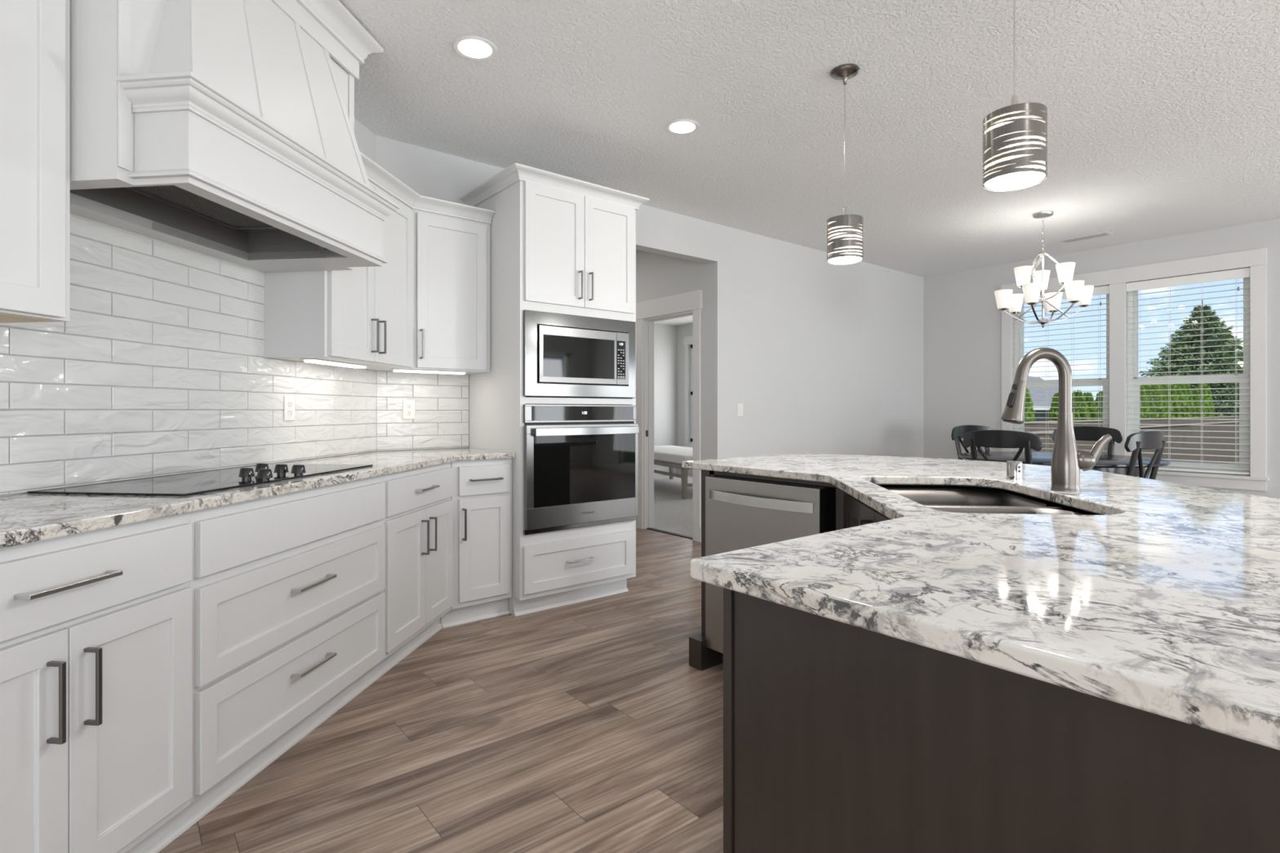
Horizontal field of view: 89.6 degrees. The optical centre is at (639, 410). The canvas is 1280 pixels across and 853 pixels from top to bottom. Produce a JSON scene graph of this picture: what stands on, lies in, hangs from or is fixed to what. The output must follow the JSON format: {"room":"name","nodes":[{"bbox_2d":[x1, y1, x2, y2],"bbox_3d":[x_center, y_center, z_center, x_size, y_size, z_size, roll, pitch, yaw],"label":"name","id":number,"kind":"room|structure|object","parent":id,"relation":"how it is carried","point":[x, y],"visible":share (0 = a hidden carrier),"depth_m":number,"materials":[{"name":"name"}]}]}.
{"room":"kitchen","nodes":[
{"label":"kitchen","id":0,"kind":"room"},
{"bbox_2d":[0,118,375,496],"bbox_3d":[-1.966,-0.223,1.043,0.229,2.745,5.603,0,0,7],"label":"wall","id":1,"kind":"structure","parent":0,"point":[365,138],"depth_m":3.61,"materials":[{"name":"paint"}]},
{"bbox_2d":[0,0,70,323],"bbox_3d":[-1.649,-0.850,1.260,0.343,1.240,0.868,0,0,7],"label":"upper cabinet","id":2,"kind":"object","parent":1,"relation":"attached to","point":[35,34],"visible":1,"depth_m":1.58,"materials":[{"name":"paint"}]},
{"bbox_2d":[0,213,376,495],"bbox_3d":[-1.696,-0.191,2.287,0.012,0.848,2.897,0,0,7],"label":"tile backsplash","id":3,"kind":"structure","parent":1,"relation":"attached to","point":[158,366],"depth_m":2.25,"materials":[{"name":"tile"}]},
{"bbox_2d":[284,395,295,420],"bbox_3d":[-1.607,-0.013,2.958,0.010,0.116,0.074,0,0,7],"label":"power outlet","id":4,"kind":"object","parent":3,"relation":"attached to","point":[289,400],"visible":1,"depth_m":2.95,"materials":[{"name":"white plastic"}]},
{"bbox_2d":[288,400,293,407],"bbox_3d":[-1.604,-0.033,2.958,0.003,0.033,0.033,0,0,7],"label":"socket","id":5,"kind":"object","parent":4,"relation":"attached to","point":[290,402],"depth_m":2.96,"materials":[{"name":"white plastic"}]},
{"bbox_2d":[288,408,293,415],"bbox_3d":[-1.604,0.006,2.958,0.003,0.033,0.033,0,0,7],"label":"socket","id":6,"kind":"object","parent":4,"relation":"attached to","point":[290,411],"depth_m":2.96,"materials":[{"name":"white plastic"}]},
{"bbox_2d":[70,0,399,272],"bbox_3d":[-1.390,-1.097,2.217,0.630,0.993,1.257,0,0,7],"label":"range hood","id":7,"kind":"object","parent":1,"relation":"attached to","point":[224,130],"visible":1,"depth_m":1.99,"materials":[{"name":"paint"}]},
{"bbox_2d":[262,151,420,370],"bbox_3d":[-1.413,-0.705,3.195,0.349,0.946,0.967,0,0,7],"label":"upper cabinet","id":8,"kind":"object","parent":1,"relation":"attached to","point":[361,315],"visible":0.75,"depth_m":3.01,"materials":[{"name":"paint"}]},
{"bbox_2d":[299,358,369,368],"bbox_3d":[-1.444,-0.224,3.072,0.070,0.015,0.455,0,0,7],"label":"light","id":9,"kind":"object","parent":8,"relation":"attached to","point":[306,360],"visible":1,"depth_m":3.00,"materials":[{"name":"paint"}]},
{"bbox_2d":[158,473,723,852],"bbox_3d":[0.647,1.188,3.256,10.700,0.084,13.250,0,0,-39],"label":"floor","id":10,"kind":"structure","parent":0,"point":[585,726],"depth_m":2.20,"materials":[{"name":"brown wood"}]},
{"bbox_2d":[0,512,191,852],"bbox_3d":[-1.492,0.708,1.410,0.621,0.885,0.678,0,0,7],"label":"base cabinet","id":11,"kind":"object","parent":10,"relation":"on","point":[95,626],"visible":0.98,"depth_m":1.43,"materials":[{"name":"paint"}]},
{"bbox_2d":[166,475,385,840],"bbox_3d":[-1.397,0.708,2.242,0.612,0.885,0.996,0,0,7],"label":"base cabinet","id":12,"kind":"object","parent":10,"relation":"on","point":[288,597],"visible":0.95,"depth_m":2.04,"materials":[{"name":"paint"}]},
{"bbox_2d":[367,462,453,684],"bbox_3d":[-1.286,0.708,3.123,0.621,0.885,0.780,0,0,7],"label":"base cabinet","id":13,"kind":"object","parent":10,"relation":"on","point":[418,522],"visible":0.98,"depth_m":2.99,"materials":[{"name":"paint"}]},
{"bbox_2d":[440,458,511,628],"bbox_3d":[-1.037,0.708,3.711,0.390,0.885,0.638,0,0,-39],"label":"base cabinet","id":14,"kind":"object","parent":10,"relation":"on","point":[482,498],"visible":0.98,"depth_m":3.50,"materials":[{"name":"paint"}]},
{"bbox_2d":[0,448,515,548],"bbox_3d":[-1.262,0.250,2.429,0.833,0.030,3.322,0,0,7],"label":"countertop","id":15,"kind":"structure","parent":14,"relation":"on","point":[28,517],"depth_m":1.70,"materials":[{"name":"white stone"}]},
{"bbox_2d":[27,463,373,496],"bbox_3d":[-1.436,0.213,2.286,0.496,0.044,0.977,0,0,7],"label":"cooktop","id":16,"kind":"object","parent":15,"relation":"in","point":[184,484],"visible":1,"depth_m":2.10,"materials":[{"name":"black glass"}]},
{"bbox_2d":[459,162,649,616],"bbox_3d":[-0.535,-0.096,4.058,0.944,2.491,0.729,0,0,-39],"label":"tall cabinet","id":17,"kind":"object","parent":10,"relation":"on","point":[560,244],"visible":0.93,"depth_m":3.76,"materials":[{"name":"paint"}]},
{"bbox_2d":[523,309,635,397],"bbox_3d":[-0.465,-0.321,3.973,0.784,0.478,0.456,0,0,-39],"label":"microwave","id":18,"kind":"object","parent":17,"relation":"in","point":[565,355],"visible":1,"depth_m":3.77,"materials":[{"name":"metal"}]},
{"bbox_2d":[523,404,639,535],"bbox_3d":[-0.457,0.326,3.965,0.787,0.724,0.538,0,0,-39],"label":"oven","id":19,"kind":"object","parent":17,"relation":"in","point":[581,461],"visible":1,"depth_m":3.77,"materials":[{"name":"metal"}]},
{"bbox_2d":[646,527,692,538],"bbox_3d":[0.296,1.145,6.029,0.050,0.009,0.678,0,0,-39],"label":"trim","id":20,"kind":"structure","parent":10,"relation":"on","point":[651,528],"depth_m":6.03,"materials":[{"name":"black rubber"}]},
{"bbox_2d":[653,460,692,499],"bbox_3d":[0.552,0.927,9.598,1.030,0.445,2.360,0,0,-24],"label":"frame","id":21,"kind":"object","parent":10,"relation":"on","point":[684,472],"visible":0.28,"depth_m":8.46,"materials":[{"name":"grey wood"}]},
{"bbox_2d":[653,445,692,464],"bbox_3d":[0.552,0.641,9.592,1.015,0.125,2.320,0,0,-24],"label":"mattress","id":22,"kind":"object","parent":21,"relation":"on","point":[670,454],"visible":0.36,"depth_m":8.94,"materials":[{"name":"white fabric"}]},
{"bbox_2d":[705,475,835,663],"bbox_3d":[0.692,0.714,2.809,0.632,0.852,0.604,0,0,-39],"label":"dishwasher","id":23,"kind":"object","parent":10,"relation":"on","point":[741,513],"visible":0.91,"depth_m":2.66,"materials":[{"name":"metal"}]},
{"bbox_2d":[951,425,992,459],"bbox_3d":[3.462,0.649,6.386,0.570,1.009,0.513,0,0,-21],"label":"dining chair","id":24,"kind":"object","parent":10,"relation":"on","point":[958,433],"visible":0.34,"depth_m":6.54,"materials":[{"name":"black paint"}]},
{"bbox_2d":[688,469,1279,852],"bbox_3d":[0.852,0.708,1.837,1.363,0.884,2.983,0,0,3],"label":"kitchen island","id":25,"kind":"object","parent":10,"relation":"on","point":[839,737],"visible":0.38,"depth_m":0.75,"materials":[{"name":"brown wood"}]},
{"bbox_2d":[681,453,1279,750],"bbox_3d":[0.945,0.218,1.841,1.633,0.093,3.310,0,0,3],"label":"island countertop","id":26,"kind":"structure","parent":25,"relation":"on","point":[1165,602],"depth_m":0.91,"materials":[{"name":"white stone"}]},
{"bbox_2d":[875,484,1101,515],"bbox_3d":[0.969,0.376,1.888,0.515,0.220,0.904,0,0,6],"label":"sink","id":27,"kind":"object","parent":26,"relation":"in","point":[947,500],"visible":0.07,"depth_m":2.24,"materials":[{"name":"metal"}]},
{"bbox_2d":[1000,347,1112,492],"bbox_3d":[1.231,0.024,1.905,0.307,0.423,0.074,0,0,6],"label":"kitchen faucet","id":28,"kind":"object","parent":26,"relation":"on","point":[1067,461],"visible":1,"depth_m":1.89,"materials":[{"name":"silver metal"}]},
{"bbox_2d":[1050,414,1079,490],"bbox_3d":[1.255,0.121,1.902,0.073,0.228,0.073,0,0,6],"label":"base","id":29,"kind":"object","parent":28,"relation":"attached to","point":[1065,459],"depth_m":1.88,"materials":[{"name":"silver metal"}]},
{"bbox_2d":[962,430,1043,464],"bbox_3d":[2.912,0.649,5.054,0.513,1.009,0.570,0,0,-39],"label":"dining chair","id":30,"kind":"object","parent":10,"relation":"on","point":[984,438],"visible":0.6,"depth_m":4.86,"materials":[{"name":"black paint"}]},
{"bbox_2d":[959,451,1170,476],"bbox_3d":[3.572,0.770,5.523,1.504,0.750,1.504,0,0,-39],"label":"dining table","id":31,"kind":"object","parent":10,"relation":"on","point":[1113,464],"visible":0.27,"depth_m":5.18,"materials":[{"name":"black paint"}]},
{"bbox_2d":[1051,426,1123,454],"bbox_3d":[4.032,0.649,5.921,0.513,1.009,0.570,0,0,-39],"label":"dining chair","id":32,"kind":"object","parent":10,"relation":"on","point":[1082,433],"visible":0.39,"depth_m":6.01,"materials":[{"name":"black paint"}]},
{"bbox_2d":[1124,431,1165,479],"bbox_3d":[3.643,0.649,4.936,0.570,1.009,0.513,0,0,-30],"label":"dining chair","id":33,"kind":"object","parent":10,"relation":"on","point":[1135,442],"visible":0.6,"depth_m":4.68,"materials":[{"name":"black paint"}]},
{"bbox_2d":[375,135,923,459],"bbox_3d":[0.952,-0.223,5.810,6.475,2.745,0.120,0,0,-39],"label":"wall","id":34,"kind":"structure","parent":0,"point":[820,357],"depth_m":6.10,"materials":[{"name":"paint"}]},
{"bbox_2d":[376,370,468,451],"bbox_3d":[-1.304,-0.008,3.903,0.568,0.482,0.009,0,0,-39],"label":"tile backsplash","id":35,"kind":"structure","parent":34,"relation":"attached to","point":[441,421],"depth_m":3.89,"materials":[{"name":"tile"}]},
{"bbox_2d":[402,400,415,418],"bbox_3d":[-1.374,-0.009,3.835,0.074,0.116,0.009,0,0,-39],"label":"power outlet","id":36,"kind":"object","parent":35,"relation":"attached to","point":[408,406],"visible":1,"depth_m":3.83,"materials":[{"name":"white plastic"}]},
{"bbox_2d":[406,403,412,408],"bbox_3d":[-1.372,-0.029,3.833,0.033,0.033,0.003,0,0,-39],"label":"socket","id":37,"kind":"object","parent":36,"relation":"attached to","point":[409,406],"depth_m":3.83,"materials":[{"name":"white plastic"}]},
{"bbox_2d":[406,409,412,415],"bbox_3d":[-1.372,0.011,3.833,0.033,0.033,0.003,0,0,-39],"label":"socket","id":38,"kind":"object","parent":36,"relation":"attached to","point":[409,412],"depth_m":3.83,"materials":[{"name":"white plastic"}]},
{"bbox_2d":[378,195,494,373],"bbox_3d":[-1.197,-0.705,3.755,0.584,0.946,0.369,0,0,-39],"label":"upper cabinet","id":39,"kind":"object","parent":34,"relation":"attached to","point":[451,241],"visible":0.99,"depth_m":3.68,"materials":[{"name":"paint"}]},
{"bbox_2d":[390,368,468,374],"bbox_3d":[-1.199,-0.224,3.686,0.430,0.015,0.070,0,0,-39],"label":"light","id":40,"kind":"object","parent":39,"relation":"attached to","point":[411,371],"visible":1,"depth_m":3.65,"materials":[{"name":"paint"}]},
{"bbox_2d":[737,403,742,416],"bbox_3d":[0.883,-0.010,5.671,0.074,0.116,0.010,0,0,-39],"label":"light switch","id":41,"kind":"object","parent":34,"relation":"attached to","point":[740,406],"visible":1,"depth_m":5.66,"materials":[{"name":"white plastic"}]},
{"bbox_2d":[653,323,676,468],"bbox_3d":[-0.834,-0.200,10.616,4.050,2.700,0.140,0,0,-39],"label":"wall","id":42,"kind":"structure","parent":0,"point":[664,335],"depth_m":11.55,"materials":[{"name":"paint"}]},
{"bbox_2d":[653,466,676,475],"bbox_3d":[-0.808,1.083,10.536,3.790,0.135,0.016,0,0,-39],"label":"baseboard","id":43,"kind":"structure","parent":42,"relation":"attached to","point":[664,469],"depth_m":11.53,"materials":[{"name":"paint"}]},
{"bbox_2d":[635,249,707,527],"bbox_3d":[-0.034,-0.223,6.453,0.120,2.745,2.120,0,0,-39],"label":"wall","id":44,"kind":"structure","parent":0,"point":[657,275],"depth_m":5.89,"materials":[{"name":"paint"}]},
{"bbox_2d":[643,310,693,540],"bbox_3d":[0.303,0.128,6.035,0.124,2.045,0.714,0,0,-39],"label":"door frame","id":45,"kind":"structure","parent":44,"relation":"in","point":[648,323],"depth_m":6.28,"materials":[{"name":"paint"}]},
{"bbox_2d":[635,289,702,542],"bbox_3d":[0.247,0.045,5.990,0.024,2.210,0.920,0,0,-39],"label":"trim","id":46,"kind":"structure","parent":44,"relation":"attached to","point":[691,300],"depth_m":5.77,"materials":[{"name":"paint"}]},
{"bbox_2d":[699,526,701,542],"bbox_3d":[0.589,1.083,5.574,0.016,0.135,0.190,0,0,-39],"label":"baseboard","id":47,"kind":"structure","parent":44,"relation":"attached to","point":[700,526],"depth_m":5.64,"materials":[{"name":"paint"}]},
{"bbox_2d":[653,315,692,325],"bbox_3d":[0.668,-1.600,8.789,3.910,0.100,4.870,0,0,-39],"label":"ceiling","id":48,"kind":"structure","parent":0,"point":[685,320],"depth_m":11.24,"materials":[{"name":"paint"}]},
{"bbox_2d":[676,323,692,475],"bbox_3d":[2.213,-0.200,9.948,0.150,2.700,4.730,0,0,-39],"label":"wall","id":49,"kind":"structure","parent":0,"point":[682,331],"depth_m":11.63,"materials":[{"name":"paint"}]},
{"bbox_2d":[683,336,692,447],"bbox_3d":[1.183,-0.330,11.076,0.035,1.991,1.264,0,0,-39],"label":"trim","id":50,"kind":"structure","parent":49,"relation":"attached to","point":[687,340],"depth_m":11.50,"materials":[{"name":"paint"}]},
{"bbox_2d":[690,344,692,441],"bbox_3d":[1.255,-0.315,11.134,0.050,1.730,1.040,0,0,-39],"label":"window","id":51,"kind":"structure","parent":49,"relation":"in","point":[691,344],"depth_m":11.51,"materials":[{"name":"white plastic"}]},
{"bbox_2d":[338,0,1279,277],"bbox_3d":[1.333,-1.645,2.074,10.580,0.100,10.850,0,0,-39],"label":"ceiling","id":52,"kind":"structure","parent":0,"point":[1163,116],"depth_m":3.34,"materials":[{"name":"white paint"}]},
{"bbox_2d":[453,35,497,60],"bbox_3d":[-0.725,-1.591,2.833,0.188,0.009,0.188,0,0,-39],"label":"recessed light","id":53,"kind":"object","parent":52,"relation":"in","point":[471,47],"visible":1,"depth_m":2.82,"materials":[{"name":"paint"}]},
{"bbox_2d":[457,40,491,57],"bbox_3d":[-0.725,-1.589,2.833,0.145,0.005,0.145,0,0,2],"label":"diffuser","id":54,"kind":"object","parent":53,"relation":"attached to","point":[466,48],"depth_m":2.82,"materials":[{"name":"white plastic"}]},
{"bbox_2d":[666,119,699,134],"bbox_3d":[0.238,-1.591,3.618,0.188,0.009,0.188,0,0,-39],"label":"recessed light","id":55,"kind":"object","parent":52,"relation":"in","point":[681,126],"visible":1,"depth_m":3.60,"materials":[{"name":"paint"}]},
{"bbox_2d":[669,121,695,133],"bbox_3d":[0.238,-1.589,3.618,0.145,0.005,0.145,0,0,10],"label":"diffuser","id":56,"kind":"object","parent":55,"relation":"attached to","point":[674,126],"depth_m":3.61,"materials":[{"name":"white plastic"}]},
{"bbox_2d":[826,63,863,264],"bbox_3d":[0.962,-1.151,3.025,0.163,0.889,0.163,0,0,-39],"label":"pendant light","id":57,"kind":"object","parent":52,"relation":"hanging from","point":[845,232],"visible":1,"depth_m":2.97,"materials":[{"name":"metal"}]},
{"bbox_2d":[982,0,1047,191],"bbox_3d":[1.091,-1.131,1.879,0.163,0.927,0.163,0,0,-39],"label":"pendant light","id":58,"kind":"object","parent":52,"relation":"hanging from","point":[1015,150],"visible":1,"depth_m":1.82,"materials":[{"name":"metal"}]},
{"bbox_2d":[994,210,1093,328],"bbox_3d":[3.253,-1.133,5.202,0.702,0.925,0.645,0,0,-39],"label":"chandelier","id":59,"kind":"object","parent":52,"relation":"hanging from","point":[1076,291],"visible":1,"depth_m":5.15,"materials":[{"name":"white glass"}]},
{"bbox_2d":[1058,231,1112,243],"bbox_3d":[4.090,-1.591,5.916,0.150,0.009,0.380,0,0,-39],"label":"ceiling vent","id":60,"kind":"object","parent":52,"relation":"in","point":[1104,233],"visible":1,"depth_m":5.89,"materials":[{"name":"metal"}]},
{"bbox_2d":[923,218,1279,498],"bbox_3d":[6.124,-0.223,4.442,0.150,2.745,8.510,0,0,-39],"label":"wall","id":61,"kind":"structure","parent":0,"point":[962,317],"depth_m":7.10,"materials":[{"name":"paint"}]},
{"bbox_2d":[1014,293,1109,454],"bbox_3d":[4.369,-0.335,6.667,0.073,1.781,0.884,0,0,-39],"label":"window","id":62,"kind":"structure","parent":61,"relation":"in","point":[1093,382],"depth_m":6.53,"materials":[{"name":"white plastic"}]},
{"bbox_2d":[1013,285,1109,452],"bbox_3d":[4.306,-0.337,6.616,0.076,1.766,0.880,0,0,-39],"label":"window blind","id":63,"kind":"object","parent":62,"relation":"attached to","point":[1104,290],"visible":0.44,"depth_m":6.55,"materials":[{"name":"white plastic"}]},
{"bbox_2d":[1109,282,1125,455],"bbox_3d":[4.595,-0.335,6.200,0.018,1.781,0.125,0,0,-39],"label":"trim","id":64,"kind":"structure","parent":61,"relation":"attached to","point":[1117,291],"depth_m":6.19,"materials":[{"name":"paint"}]},
{"bbox_2d":[1000,247,1269,491],"bbox_3d":[4.585,-0.346,6.199,0.035,2.037,2.109,0,0,-39],"label":"trim","id":65,"kind":"structure","parent":61,"relation":"attached to","point":[1255,259],"depth_m":5.56,"materials":[{"name":"paint"}]},
{"bbox_2d":[1128,276,1250,475],"bbox_3d":[5.000,-0.335,5.886,0.073,1.781,0.874,0,0,-39],"label":"window","id":66,"kind":"structure","parent":61,"relation":"in","point":[1246,316],"depth_m":5.76,"materials":[{"name":"white plastic"}]},
{"bbox_2d":[1125,267,1250,475],"bbox_3d":[4.938,-0.337,5.835,0.076,1.766,0.870,0,0,-39],"label":"window blind","id":67,"kind":"object","parent":66,"relation":"attached to","point":[1235,274],"visible":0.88,"depth_m":5.76,"materials":[{"name":"white plastic"}]},
{"label":"outside","id":68,"kind":"structure","parent":0,"visible":0},
{"bbox_3d":[22.274,2.075,50.152,82.300,0.150,130.000,0,0,-39],"label":"ground","id":69,"kind":"structure","parent":68,"visible":0},
{"bbox_2d":[1024,388,1035,423],"bbox_3d":[8.969,0.711,15.073,0.862,2.577,0.900,0,0,-2],"label":"arborvitae","id":70,"kind":"object","parent":69,"relation":"on","point":[1028,399],"visible":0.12,"depth_m":14.91,"materials":[{"name":"green plant"}]},
{"bbox_2d":[1026,376,1058,421],"bbox_3d":[9.146,0.290,20.818,19.600,3.420,4.120,0,0,-39],"label":"house","id":71,"kind":"structure","parent":69,"relation":"on","point":[1042,400],"depth_m":23.49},
{"bbox_2d":[1046,392,1058,421],"bbox_3d":[10.734,0.751,16.491,0.886,2.498,0.875,0,0,15],"label":"arborvitae","id":72,"kind":"object","parent":69,"relation":"on","point":[1054,399],"visible":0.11,"depth_m":16.43,"materials":[{"name":"green plant"}]},
{"bbox_2d":[1071,394,1080,420],"bbox_3d":[11.302,0.764,16.984,0.862,2.473,0.900,0,0,-38],"label":"arborvitae","id":73,"kind":"object","parent":69,"relation":"on","point":[1073,399],"visible":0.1,"depth_m":16.81,"materials":[{"name":"green plant"}]},
{"bbox_2d":[1071,389,1089,422],"bbox_3d":[11.933,0.708,17.599,0.900,2.585,0.862,0,0,-40],"label":"arborvitae","id":74,"kind":"object","parent":69,"relation":"on","point":[1075,393],"visible":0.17,"depth_m":17.44,"materials":[{"name":"green plant"}]},
{"bbox_2d":[1083,391,1098,419],"bbox_3d":[12.558,0.727,18.070,0.875,2.546,0.886,0,0,19],"label":"arborvitae","id":75,"kind":"object","parent":69,"relation":"on","point":[1085,394],"visible":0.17,"depth_m":17.93,"materials":[{"name":"green plant"}]},
{"bbox_2d":[1094,390,1102,419],"bbox_3d":[13.273,0.702,18.464,0.875,2.597,0.886,0,0,-25],"label":"arborvitae","id":76,"kind":"object","parent":69,"relation":"on","point":[1100,393],"visible":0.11,"depth_m":18.38,"materials":[{"name":"green plant"}]},
{"bbox_2d":[1024,416,1239,463],"bbox_3d":[14.080,1.105,17.846,27.737,1.790,0.145,0,0,-39],"label":"fence","id":77,"kind":"object","parent":69,"relation":"on","point":[1230,422],"visible":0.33,"depth_m":20.58,"materials":[{"name":"wood"}]},
{"bbox_2d":[1140,401,1144,417],"bbox_3d":[15.657,0.665,20.476,0.875,2.670,0.886,0,0,5],"label":"arborvitae","id":78,"kind":"object","parent":69,"relation":"on","point":[1142,409],"visible":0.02,"depth_m":20.31,"materials":[{"name":"green plant"}]},
{"bbox_2d":[1140,385,1151,417],"bbox_3d":[16.304,0.571,21.015,0.862,2.859,0.900,0,0,-45],"label":"arborvitae","id":79,"kind":"object","parent":69,"relation":"on","point":[1142,393],"visible":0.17,"depth_m":20.83,"materials":[{"name":"green plant"}]},
{"bbox_2d":[1141,384,1158,417],"bbox_3d":[16.924,0.534,21.573,0.886,2.931,0.875,0,0,39],"label":"arborvitae","id":80,"kind":"object","parent":69,"relation":"on","point":[1146,386],"visible":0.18,"depth_m":21.38,"materials":[{"name":"green plant"}]},
{"bbox_2d":[1149,384,1165,417],"bbox_3d":[17.559,0.502,22.001,0.875,2.996,0.886,0,0,-42],"label":"arborvitae","id":81,"kind":"object","parent":69,"relation":"on","point":[1153,386],"visible":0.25,"depth_m":21.84,"materials":[{"name":"green plant"}]},
{"bbox_2d":[1159,385,1169,417],"bbox_3d":[18.146,0.541,22.564,0.886,2.918,0.875,0,0,36],"label":"arborvitae","id":82,"kind":"object","parent":69,"relation":"on","point":[1167,415],"visible":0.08,"depth_m":22.38,"materials":[{"name":"green plant"}]},
{"bbox_2d":[1160,384,1175,417],"bbox_3d":[18.713,0.486,23.029,0.900,3.027,0.862,0,0,-30],"label":"arborvitae","id":83,"kind":"object","parent":69,"relation":"on","point":[1165,386],"visible":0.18,"depth_m":22.86,"materials":[{"name":"green plant"}]},
{"bbox_2d":[1167,384,1181,417],"bbox_3d":[19.384,0.483,23.538,0.875,3.034,0.886,0,0,34],"label":"arborvitae","id":84,"kind":"object","parent":69,"relation":"on","point":[1172,386],"visible":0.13,"depth_m":23.37,"materials":[{"name":"green plant"}]},
{"bbox_2d":[1174,385,1186,417],"bbox_3d":[19.996,0.518,23.991,0.886,2.964,0.875,0,0,-16],"label":"arborvitae","id":85,"kind":"object","parent":69,"relation":"on","point":[1179,392],"visible":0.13,"depth_m":23.82,"materials":[{"name":"green plant"}]},
{"bbox_2d":[1174,383,1191,418],"bbox_3d":[20.625,0.449,24.588,0.900,3.102,0.862,0,0,-31],"label":"arborvitae","id":86,"kind":"object","parent":69,"relation":"on","point":[1182,385],"visible":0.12,"depth_m":24.41,"materials":[{"name":"green plant"}]},
{"bbox_2d":[1184,383,1196,418],"bbox_3d":[21.262,0.457,25.109,0.875,3.086,0.886,0,0,-34],"label":"arborvitae","id":87,"kind":"object","parent":69,"relation":"on","point":[1188,391],"visible":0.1,"depth_m":24.92,"materials":[{"name":"green plant"}]},
{"bbox_2d":[1138,299,1243,417],"bbox_3d":[29.180,-1.711,33.210,11.150,8.054,10.925,0,0,20],"label":"fir tree","id":88,"kind":"object","parent":69,"relation":"on","point":[1216,331],"visible":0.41,"depth_m":32.46,"materials":[{"name":"green plant"}]},
{"bbox_2d":[1191,389,1204,417],"bbox_3d":[21.967,0.551,25.554,0.886,2.898,0.875,0,0,26],"label":"arborvitae","id":89,"kind":"object","parent":69,"relation":"on","point":[1194,392],"visible":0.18,"depth_m":25.38,"materials":[{"name":"green plant"}]},
{"bbox_2d":[1195,387,1208,417],"bbox_3d":[22.565,0.524,26.043,0.875,2.951,0.886,0,0,-10],"label":"arborvitae","id":90,"kind":"object","parent":69,"relation":"on","point":[1203,403],"visible":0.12,"depth_m":25.87,"materials":[{"name":"green plant"}]},
{"bbox_2d":[1196,383,1212,417],"bbox_3d":[23.173,0.419,26.608,0.862,3.162,0.900,0,0,0],"label":"arborvitae","id":91,"kind":"object","parent":69,"relation":"on","point":[1203,386],"visible":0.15,"depth_m":26.43,"materials":[{"name":"green plant"}]},
{"bbox_2d":[1204,383,1215,417],"bbox_3d":[23.793,0.427,27.130,0.875,3.145,0.886,0,0,4],"label":"arborvitae","id":92,"kind":"object","parent":69,"relation":"on","point":[1209,392],"visible":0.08,"depth_m":26.95,"materials":[{"name":"green plant"}]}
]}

